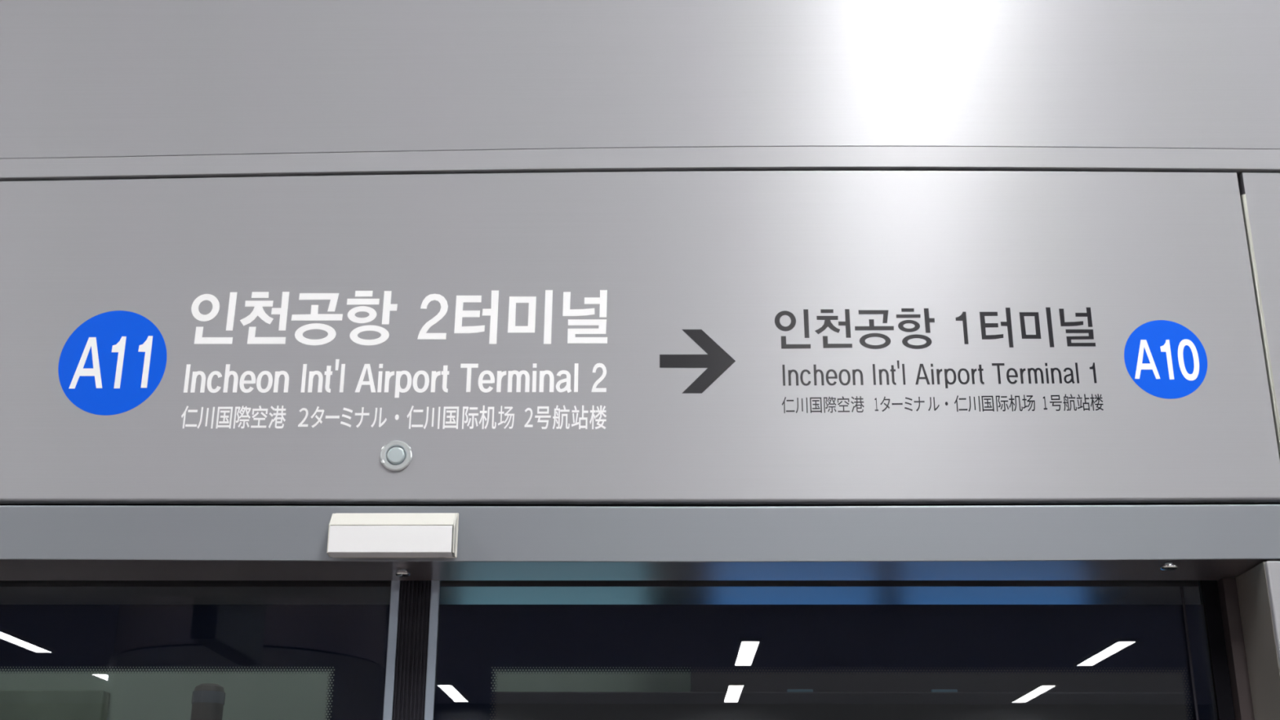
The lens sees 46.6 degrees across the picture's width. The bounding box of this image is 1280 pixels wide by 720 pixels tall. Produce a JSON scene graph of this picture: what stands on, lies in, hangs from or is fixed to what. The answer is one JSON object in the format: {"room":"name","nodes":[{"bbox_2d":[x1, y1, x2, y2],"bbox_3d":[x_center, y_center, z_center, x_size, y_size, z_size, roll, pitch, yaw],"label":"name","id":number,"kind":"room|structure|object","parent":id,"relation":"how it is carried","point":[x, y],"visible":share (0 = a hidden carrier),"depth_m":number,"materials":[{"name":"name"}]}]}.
{"room":"railway station","nodes":[
{"label":"railway station","id":0,"kind":"room"},
{"bbox_2d":[0,610,690,719],"bbox_3d":[0.105,1.459,6.172,40.000,6.920,0.300,0,-20,1],"label":"wall","id":1,"kind":"structure","parent":0,"point":[274,695],"depth_m":6.08,"materials":[{"name":"concrete"}]},
{"bbox_2d":[0,690,110,719],"bbox_3d":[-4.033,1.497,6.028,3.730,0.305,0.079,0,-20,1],"label":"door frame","id":2,"kind":"structure","parent":1,"relation":"attached to","point":[14,704],"depth_m":6.00,"materials":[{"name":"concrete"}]},
{"bbox_2d":[0,502,1279,506],"bbox_3d":[0.052,-1.359,3.422,40.000,3.505,0.138,0,-20,1],"label":"wall","id":3,"kind":"structure","parent":0,"point":[1187,503],"depth_m":2.78,"materials":[{"name":"black"}]},
{"bbox_2d":[0,580,416,719],"bbox_3d":[-1.185,1.395,2.532,1.500,2.102,0.026,0,-20,1],"label":"sliding door","id":4,"kind":"structure","parent":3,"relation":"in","point":[368,647],"depth_m":2.84,"materials":[{"name":"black glass"}]},
{"bbox_2d":[326,512,458,557],"bbox_3d":[-0.447,0.315,2.697,0.231,0.083,0.030,0,-20,1],"label":"sensor cover","id":5,"kind":"object","parent":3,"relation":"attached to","point":[420,535],"visible":1,"depth_m":2.68,"materials":[{"name":"white plastic"}]},
{"bbox_2d":[395,569,409,577],"bbox_3d":[-0.443,0.397,2.774,0.027,0.011,0.027,0,-20,1],"label":"stud","id":6,"kind":"object","parent":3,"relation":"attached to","point":[402,573],"visible":1,"depth_m":2.77,"materials":[{"name":"silver metal"}]},
{"bbox_2d":[0,0,1279,159],"bbox_3d":[0.050,-1.042,3.213,6.000,1.404,0.034,0,-20,1],"label":"panel","id":7,"kind":"object","parent":3,"relation":"attached to","point":[79,78],"visible":0.93,"depth_m":3.03,"materials":[{"name":"grey metal"}]},
{"bbox_2d":[0,504,1279,719],"bbox_3d":[0.046,1.190,2.625,6.000,2.600,0.452,0,-20,1],"label":"door frame","id":8,"kind":"structure","parent":3,"relation":"attached to","point":[50,554],"depth_m":2.72,"materials":[{"name":"grey metal"}]},
{"bbox_2d":[0,170,1279,504],"bbox_3d":[-0.888,-0.053,2.866,4.130,0.677,0.036,0,-20,1],"label":"sign panel","id":9,"kind":"object","parent":3,"relation":"attached to","point":[700,337],"visible":1,"depth_m":2.83,"materials":[{"name":"grey metal"}]},
{"bbox_2d":[0,146,1279,181],"bbox_3d":[0.048,-0.379,2.971,6.000,0.085,0.035,0,-20,1],"label":"trim strip","id":10,"kind":"object","parent":3,"relation":"attached to","point":[825,157],"visible":0.96,"depth_m":2.96,"materials":[{"name":"grey metal"}]},
{"bbox_2d":[408,580,1235,719],"bbox_3d":[0.332,1.391,2.507,1.534,2.102,0.026,0,-20,1],"label":"sliding door","id":11,"kind":"structure","parent":3,"relation":"in","point":[472,640],"depth_m":2.82,"materials":[{"name":"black glass"}]},
{"bbox_2d":[1160,562,1177,570],"bbox_3d":[0.960,0.375,2.699,0.030,0.011,0.030,0,-20,1],"label":"stud","id":12,"kind":"object","parent":3,"relation":"attached to","point":[1169,566],"visible":1,"depth_m":2.69,"materials":[{"name":"silver metal"}]},
{"bbox_2d":[1237,172,1279,459],"bbox_3d":[2.113,-0.057,2.819,1.866,0.665,0.028,0,-20,1],"label":"panel","id":13,"kind":"object","parent":3,"relation":"attached to","point":[1260,192],"visible":0.98,"depth_m":2.87,"materials":[{"name":"grey metal"}]},
{"bbox_3d":[0.065,4.192,3.273,40.000,0.200,3.280,0,-20,1],"label":"floor","id":14,"kind":"structure","parent":0,"visible":0},
{"bbox_2d":[190,683,225,719],"bbox_3d":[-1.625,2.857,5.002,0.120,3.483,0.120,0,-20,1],"label":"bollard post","id":15,"kind":"object","parent":14,"relation":"on","point":[207,703],"visible":1,"depth_m":5.53,"materials":[{"name":"grey metal"}]},
{"bbox_2d":[690,666,1190,692],"bbox_3d":[3.148,2.148,5.523,5.898,5.200,0.150,0,-20,1],"label":"wall","id":16,"kind":"structure","parent":14,"relation":"on","point":[707,682],"depth_m":5.80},
{"bbox_2d":[786,688,813,692],"bbox_3d":[0.624,1.299,5.788,0.100,0.032,0.015,0,-20,1],"label":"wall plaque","id":17,"kind":"object","parent":16,"relation":"attached to","point":[788,690],"visible":0.45,"depth_m":5.78,"materials":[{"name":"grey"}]},
{"bbox_2d":[434,691,1193,719],"bbox_3d":[2.646,1.377,5.621,6.900,0.213,0.190,0,-20,1],"label":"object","id":18,"kind":"object","parent":16,"relation":"attached to","point":[511,705],"visible":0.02,"depth_m":5.58,"materials":[{"name":"black glass"}]},
{"bbox_2d":[931,689,957,692],"bbox_3d":[1.183,1.297,5.779,0.100,0.032,0.015,0,-20,1],"label":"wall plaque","id":19,"kind":"object","parent":16,"relation":"attached to","point":[932,691],"visible":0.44,"depth_m":5.78,"materials":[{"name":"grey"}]}
]}

